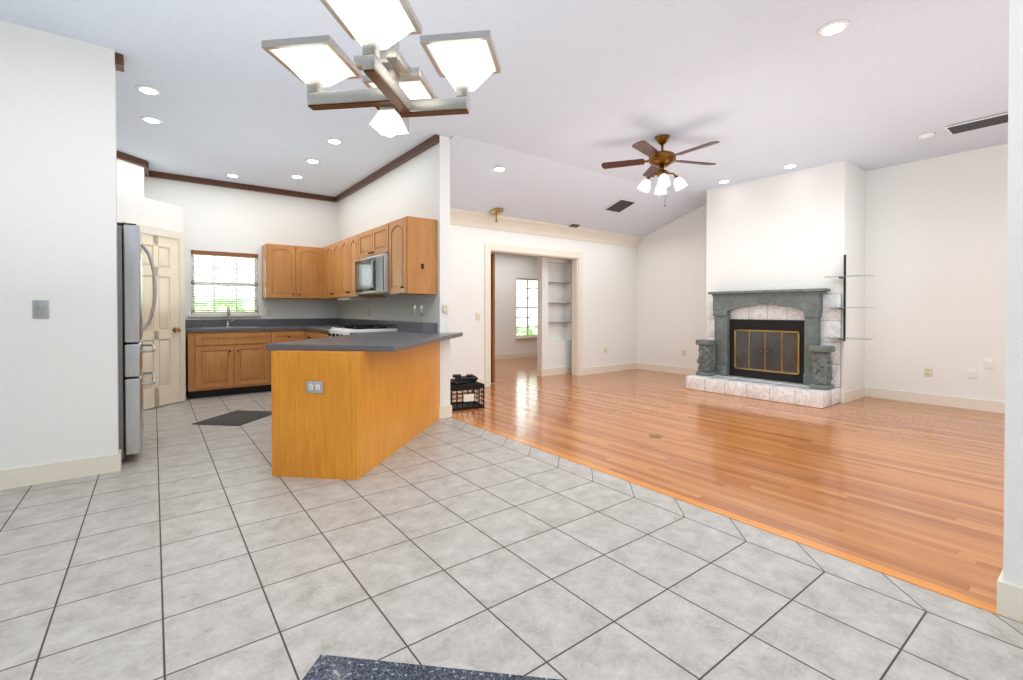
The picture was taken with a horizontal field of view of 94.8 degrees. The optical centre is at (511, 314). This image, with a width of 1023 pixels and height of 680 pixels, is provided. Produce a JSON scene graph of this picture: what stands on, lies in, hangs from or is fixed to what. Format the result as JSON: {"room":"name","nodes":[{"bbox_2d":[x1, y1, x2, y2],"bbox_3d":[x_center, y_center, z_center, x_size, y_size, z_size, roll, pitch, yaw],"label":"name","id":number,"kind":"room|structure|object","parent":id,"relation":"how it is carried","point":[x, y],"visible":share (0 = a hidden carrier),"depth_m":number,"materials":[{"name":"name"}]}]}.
{"room":"open-plan dining area","nodes":[
{"label":"open-plan dining area","id":0,"kind":"room"},
{"bbox_2d":[0,20,118,469],"bbox_3d":[-4.053,-0.358,2.264,3.300,2.880,0.120,0,1,-37],"label":"wall","id":1,"kind":"structure","parent":0,"point":[59,393],"depth_m":3.04,"materials":[{"name":"paint"}]},
{"bbox_2d":[32,300,48,317],"label":"switch plates","id":2,"kind":"object","parent":1,"relation":"attached to","point":[40,308],"depth_m":2.99,"materials":[{"name":"silver metal"}]},
{"bbox_2d":[115,53,439,202],"bbox_3d":[-3.044,-1.790,5.108,3.269,0.075,3.355,0,1,-37],"label":"crown molding","id":3,"kind":"structure","parent":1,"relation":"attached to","point":[119,58],"depth_m":6.12,"materials":[{"name":"brown wood"}]},
{"bbox_2d":[0,352,1022,622],"bbox_3d":[0.521,1.006,3.865,12.500,0.120,11.500,0,1,-37],"label":"baseboard","id":4,"kind":"structure","parent":1,"relation":"attached to","point":[1009,596],"depth_m":3.22,"materials":[{"name":"paint"}]},
{"bbox_2d":[116,158,183,409],"bbox_3d":[-4.294,-0.387,5.097,1.249,2.880,1.878,0,1,-37],"label":"wall","id":5,"kind":"structure","parent":0,"point":[132,204],"depth_m":5.34,"materials":[{"name":"paint"}]},
{"bbox_2d":[121,222,185,401],"bbox_3d":[-4.013,0.029,5.303,0.050,2.020,0.750,0,1,8],"label":"door frame","id":6,"kind":"structure","parent":5,"relation":"attached to","point":[145,229],"depth_m":5.62,"materials":[{"name":"paint"}]},
{"bbox_2d":[141,233,180,409],"bbox_3d":[-3.987,0.069,5.300,0.102,1.940,0.610,0,1,8],"label":"pantry door","id":7,"kind":"structure","parent":5,"relation":"in","point":[163,330],"depth_m":5.38,"materials":[{"name":"paint"}]},
{"bbox_2d":[144,176,336,392],"bbox_3d":[-4.049,-0.403,6.541,3.390,2.880,0.120,0,1,-37],"label":"wall","id":8,"kind":"structure","parent":0,"point":[216,218],"depth_m":6.72,"materials":[{"name":"paint"}]},
{"bbox_2d":[188,254,261,316],"bbox_3d":[-3.989,-0.423,6.561,0.870,0.900,0.160,0,1,-37],"label":"kitchen window","id":9,"kind":"structure","parent":8,"relation":"in","point":[191,315],"depth_m":6.54,"materials":[{"name":"paint"}]},
{"bbox_2d":[191,250,257,314],"bbox_3d":[-3.979,-0.439,6.547,0.790,0.863,0.035,0,1,-37],"label":"window blind","id":10,"kind":"object","parent":9,"relation":"attached to","point":[193,252],"visible":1,"depth_m":6.53,"materials":[{"name":"white plastic"}]},
{"bbox_2d":[337,135,449,406],"bbox_3d":[-1.697,-0.398,6.152,0.120,2.880,3.350,0,1,-37],"label":"wall","id":11,"kind":"structure","parent":0,"point":[419,187],"depth_m":5.25,"materials":[{"name":"paint"}]},
{"bbox_2d":[265,305,422,315],"bbox_3d":[-2.673,-0.043,5.639,2.057,0.135,2.987,0,1,-37],"label":"outlets","id":12,"kind":"object","parent":11,"relation":"attached to","point":[267,310],"depth_m":6.31,"materials":[{"name":"grey plastic"}]},
{"bbox_2d":[262,216,436,299],"bbox_3d":[-2.183,-0.590,5.801,1.065,0.790,3.307,0,1,-37],"label":"upper cabinet","id":13,"kind":"object","parent":11,"relation":"attached to","point":[288,271],"visible":0.99,"depth_m":5.90,"materials":[{"name":"brown wood"}]},
{"bbox_2d":[355,253,392,294],"bbox_3d":[-1.470,-0.448,5.386,0.430,0.415,0.908,0,1,-37],"label":"microwave","id":14,"kind":"object","parent":13,"relation":"attached to","point":[372,272],"visible":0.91,"depth_m":5.18,"materials":[{"name":"silver metal"}]},
{"bbox_2d":[443,304,447,312],"label":"switch plates","id":15,"kind":"object","parent":11,"relation":"attached to","point":[445,306],"depth_m":4.80,"materials":[{"name":"beige plastic"}]},
{"bbox_2d":[0,0,1008,236],"bbox_3d":[0.485,-1.615,3.885,12.500,0.520,11.620,0,1,-37],"label":"ceiling","id":16,"kind":"structure","parent":0,"point":[579,83],"depth_m":3.82,"materials":[{"name":"paint"}]},
{"bbox_2d":[135,85,161,94],"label":"recessed light","id":17,"kind":"object","parent":16,"relation":"in","point":[145,89],"depth_m":3.77,"materials":[{"name":"white glass"}]},
{"bbox_2d":[140,116,162,123],"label":"recessed light","id":18,"kind":"object","parent":16,"relation":"in","point":[149,119],"depth_m":4.37,"materials":[{"name":"white glass"}]},
{"bbox_2d":[225,173,239,176],"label":"recessed light","id":19,"kind":"object","parent":16,"relation":"in","point":[227,174],"depth_m":6.16,"materials":[{"name":"white glass"}]},
{"bbox_2d":[290,175,303,178],"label":"recessed light","id":20,"kind":"object","parent":16,"relation":"in","point":[294,176],"depth_m":6.21,"materials":[{"name":"white glass"}]},
{"bbox_2d":[305,159,320,162],"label":"recessed light","id":21,"kind":"object","parent":16,"relation":"in","point":[307,160],"depth_m":5.57,"materials":[{"name":"white glass"}]},
{"bbox_2d":[326,138,342,143],"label":"recessed light","id":22,"kind":"object","parent":16,"relation":"in","point":[330,140],"depth_m":4.91,"materials":[{"name":"white glass"}]},
{"bbox_2d":[261,0,500,136],"bbox_3d":[-0.258,-1.080,0.987,0.416,1.406,0.416,1,1,42],"label":"chandelier","id":23,"kind":"object","parent":16,"relation":"hanging from","point":[399,91],"visible":1,"depth_m":0.95,"materials":[{"name":"white glass"}]},
{"bbox_2d":[489,208,502,221],"bbox_3d":[-0.214,-1.386,6.586,0.200,0.180,0.200,0,1,-37],"label":"ceiling light","id":24,"kind":"object","parent":16,"relation":"attached to","point":[495,211],"depth_m":6.53,"materials":[{"name":"gold metal"}]},
{"bbox_2d":[493,167,506,170],"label":"recessed light","id":25,"kind":"object","parent":16,"relation":"in","point":[496,168],"depth_m":5.50,"materials":[{"name":"white glass"}]},
{"bbox_2d":[601,134,719,205],"bbox_3d":[1.560,-1.467,4.784,1.189,0.712,1.161,0,1,-37],"label":"ceiling fan","id":26,"kind":"object","parent":16,"relation":"hanging from","point":[658,160],"depth_m":4.77,"materials":[{"name":"brown wood"}]},
{"bbox_2d":[717,180,730,182],"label":"recessed light","id":27,"kind":"object","parent":16,"relation":"in","point":[721,181],"depth_m":6.44,"materials":[{"name":"white plastic"}]},
{"bbox_2d":[568,113,1007,227],"bbox_3d":[1.052,-1.600,4.576,5.540,0.428,4.942,0,1,-37],"label":"vents","id":28,"kind":"object","parent":16,"relation":"attached to","point":[620,205],"depth_m":4.52,"materials":[{"name":"grey metal"}]},
{"bbox_2d":[782,164,797,167],"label":"recessed light","id":29,"kind":"object","parent":16,"relation":"in","point":[788,165],"depth_m":5.76,"materials":[{"name":"white glass"}]},
{"bbox_2d":[817,20,849,36],"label":"recessed light","id":30,"kind":"object","parent":16,"relation":"in","point":[833,28],"depth_m":2.94,"materials":[{"name":"white glass"}]},
{"bbox_2d":[918,132,934,139],"bbox_3d":[4.190,-1.806,4.745,0.130,0.034,0.130,0,1,-37],"label":"recessed light","id":31,"kind":"object","parent":16,"relation":"attached to","point":[927,135],"visible":1,"depth_m":4.71,"materials":[{"name":"white glass"}]},
{"bbox_2d":[0,391,1022,679],"bbox_3d":[-1.856,1.140,1.565,5.930,0.100,10.720,0,1,-37],"label":"floor","id":32,"kind":"structure","parent":0,"point":[467,547],"depth_m":1.92,"materials":[{"name":"grey tile"}]},
{"bbox_2d":[117,222,156,459],"bbox_3d":[-3.245,0.203,3.571,0.883,1.732,0.900,0,1,-37],"label":"refrigerator","id":33,"kind":"object","parent":32,"relation":"on","point":[129,239],"visible":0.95,"depth_m":3.39,"materials":[{"name":"silver metal"}]},
{"bbox_2d":[192,410,271,425],"bbox_3d":[-2.804,1.052,4.814,0.500,0.008,0.620,0,1,8],"label":"kitchen mat","id":34,"kind":"object","parent":32,"relation":"on","point":[238,417],"visible":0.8,"depth_m":4.76,"materials":[{"name":"grey fabric"}]},
{"bbox_2d":[185,318,377,398],"bbox_3d":[-2.988,0.555,6.109,1.982,0.975,1.860,0,1,-37],"label":"base cabinet","id":35,"kind":"object","parent":32,"relation":"on","point":[221,360],"visible":0.47,"depth_m":6.12,"materials":[{"name":"brown wood"}]},
{"bbox_2d":[226,305,235,326],"bbox_3d":[-3.813,0.013,6.406,0.125,0.296,0.185,0,1,-37],"label":"faucet","id":36,"kind":"object","parent":35,"relation":"on","point":[228,306],"visible":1,"depth_m":6.42,"materials":[{"name":"silver metal"}]},
{"bbox_2d":[266,322,462,479],"bbox_3d":[-1.206,0.575,4.201,1.160,0.975,2.252,0,1,8],"label":"kitchen island","id":37,"kind":"object","parent":32,"relation":"on","point":[343,405],"visible":1,"depth_m":3.12,"materials":[{"name":"brown wood"}]},
{"bbox_2d":[328,320,407,336],"bbox_3d":[-1.673,0.562,5.435,0.706,0.975,0.787,0,1,-37],"label":"range cooker","id":38,"kind":"object","parent":32,"relation":"on","point":[383,325],"visible":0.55,"depth_m":5.30,"materials":[{"name":"silver metal"}]},
{"bbox_2d":[302,654,560,679],"bbox_3d":[-0.230,1.095,1.006,0.891,0.002,0.891,0,1,8],"label":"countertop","id":39,"kind":"structure","parent":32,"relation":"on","point":[326,667],"depth_m":1.43,"materials":[{"name":"grey stone"}]},
{"bbox_2d":[491,252,536,353],"bbox_3d":[-0.637,-0.237,10.274,6.560,2.470,0.120,0,1,-37],"label":"wall","id":40,"kind":"structure","parent":0,"point":[508,267],"depth_m":10.65,"materials":[{"name":"paint"}]},
{"bbox_2d":[450,224,636,378],"bbox_3d":[0.418,-0.207,7.445,4.810,2.470,0.120,0,1,-37],"label":"wall","id":41,"kind":"structure","parent":0,"point":[609,271],"depth_m":7.99,"materials":[{"name":"paint"}]},
{"bbox_2d":[476,312,479,319],"label":"switch plates","id":42,"kind":"object","parent":41,"relation":"attached to","point":[477,313],"depth_m":6.68,"materials":[{"name":"beige plastic"}]},
{"bbox_2d":[491,253,494,382],"bbox_3d":[-0.493,0.047,7.338,0.038,1.940,0.760,0,1,-37],"label":"hall door","id":43,"kind":"structure","parent":41,"relation":"in","point":[492,254],"depth_m":7.04,"materials":[{"name":"brown wood"}]},
{"bbox_2d":[484,243,582,386],"bbox_3d":[0.369,-0.006,7.396,1.980,2.070,0.142,0,1,-37],"label":"trim","id":44,"kind":"structure","parent":41,"relation":"attached to","point":[576,257],"depth_m":7.49,"materials":[{"name":"paint"}]},
{"bbox_2d":[450,208,642,247],"bbox_3d":[0.498,-1.340,7.330,4.804,0.189,0.140,0,1,-37],"label":"crown molding","id":45,"kind":"structure","parent":41,"relation":"attached to","point":[461,217],"depth_m":7.25,"materials":[{"name":"paint"}]},
{"bbox_2d":[537,257,571,368],"bbox_3d":[1.983,-0.224,9.070,3.850,2.470,0.190,0,1,-37],"label":"bookcase","id":46,"kind":"structure","parent":0,"point":[554,339],"depth_m":8.11,"materials":[{"name":"paint"}]},
{"bbox_2d":[548,281,570,321],"bbox_3d":[0.797,-0.234,8.126,0.534,0.694,0.105,0,1,-37],"label":"shelves","id":47,"kind":"object","parent":46,"relation":"attached to","point":[548,281],"visible":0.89,"depth_m":8.04,"materials":[{"name":"white wood"}]},
{"bbox_2d":[450,357,1022,623],"bbox_3d":[2.843,1.095,5.710,6.570,0.103,11.620,0,1,-37],"label":"floor","id":48,"kind":"structure","parent":0,"point":[916,490],"depth_m":3.52,"materials":[{"name":"brown wood"}]},
{"bbox_2d":[450,374,483,410],"bbox_3d":[-0.563,0.865,5.363,0.406,0.370,0.331,0,1,-28],"label":"crate","id":49,"kind":"object","parent":48,"relation":"on","point":[468,382],"visible":0.77,"depth_m":5.26,"materials":[{"name":"black plastic"}]},
{"bbox_2d":[649,434,661,437],"bbox_3d":[1.261,1.060,4.115,0.110,0.006,0.110,0,1,-37],"label":"floor outlet cover","id":50,"kind":"object","parent":48,"relation":"on","point":[651,435],"visible":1,"depth_m":4.09,"materials":[{"name":"gold metal"}]},
{"bbox_2d":[686,374,840,408],"bbox_3d":[3.193,0.952,6.114,0.578,0.180,1.700,0,1,-37],"label":"hearth","id":51,"kind":"object","parent":48,"relation":"on","point":[800,394],"depth_m":5.82,"materials":[{"name":"white stone"}]},
{"bbox_2d":[708,288,830,384],"bbox_3d":[3.335,0.268,6.215,0.184,1.184,1.480,0,1,-37],"label":"fireplace","id":52,"kind":"object","parent":48,"relation":"on","point":[810,301],"visible":0.91,"depth_m":6.12,"materials":[{"name":"grey stone"}]},
{"bbox_2d":[696,339,716,375],"bbox_3d":[2.763,0.604,6.669,0.212,0.500,0.213,0,1,-37],"label":"pedestal","id":53,"kind":"object","parent":52,"relation":"on","point":[706,366],"visible":1,"depth_m":6.60,"materials":[{"name":"stone"}]},
{"bbox_2d":[730,319,803,383],"bbox_3d":[3.379,0.464,6.253,0.068,0.790,0.977,0,1,-37],"label":"firebox","id":54,"kind":"object","parent":52,"relation":"attached to","point":[760,349],"depth_m":6.22,"materials":[{"name":"black metal"}]},
{"bbox_2d":[809,345,834,389],"bbox_3d":[3.660,0.616,5.541,0.211,0.500,0.213,0,1,-37],"label":"pedestal","id":55,"kind":"object","parent":52,"relation":"on","point":[821,377],"visible":1,"depth_m":5.48,"materials":[{"name":"stone"}]},
{"bbox_2d":[706,160,865,402],"bbox_3d":[3.708,-0.402,6.498,0.719,2.880,1.750,0,1,-37],"label":"wall","id":56,"kind":"structure","parent":0,"point":[795,229],"depth_m":5.99,"materials":[{"name":"paint"}]},
{"bbox_2d":[707,294,841,386],"bbox_3d":[3.413,0.299,6.281,0.018,1.118,1.700,0,1,-37],"label":"fireplace surround","id":57,"kind":"object","parent":56,"relation":"attached to","point":[830,324],"depth_m":5.76,"materials":[{"name":"white stone"}]},
{"bbox_2d":[824,255,874,340],"bbox_3d":[3.914,-0.201,5.444,0.228,1.020,0.440,0,1,-37],"label":"shelf unit","id":58,"kind":"object","parent":56,"relation":"attached to","point":[844,337],"visible":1,"depth_m":5.56,"materials":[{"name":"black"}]},
{"bbox_2d":[637,143,1007,401],"bbox_3d":[4.988,-0.422,5.511,0.120,2.940,8.730,0,1,-37],"label":"wall","id":59,"kind":"structure","parent":0,"point":[936,228],"depth_m":5.61,"materials":[{"name":"paint"}]},
{"bbox_2d":[924,367,932,376],"label":"switch plates","id":60,"kind":"object","parent":59,"relation":"attached to","point":[928,371],"depth_m":5.52,"materials":[{"name":"beige plastic"}]},
{"bbox_2d":[967,368,976,378],"label":"switch plates","id":61,"kind":"object","parent":59,"relation":"attached to","point":[971,372],"depth_m":5.23,"materials":[{"name":"white plastic"}]},
{"bbox_2d":[984,358,993,368],"label":"switch plates","id":62,"kind":"object","parent":59,"relation":"attached to","point":[988,363],"depth_m":5.12,"materials":[{"name":"white plastic"}]},
{"bbox_2d":[1003,0,1022,587],"bbox_3d":[2.824,-0.339,0.431,0.120,2.880,3.268,0,1,-37],"label":"wall","id":63,"kind":"structure","parent":0,"point":[1013,454],"depth_m":1.68,"materials":[{"name":"paint"}]},
{"label":"outside","id":64,"kind":"structure","parent":0,"visible":0},
{"bbox_2d":[515,278,536,338],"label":"window","id":65,"kind":"structure","parent":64,"point":[521,322],"depth_m":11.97,"materials":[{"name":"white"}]},
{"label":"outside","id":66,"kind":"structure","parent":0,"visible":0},
{"bbox_2d":[194,255,253,311],"bbox_3d":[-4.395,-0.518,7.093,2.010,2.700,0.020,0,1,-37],"label":"kitchen view","id":67,"kind":"object","parent":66,"point":[194,255],"visible":0.02,"depth_m":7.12,"materials":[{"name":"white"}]}
]}

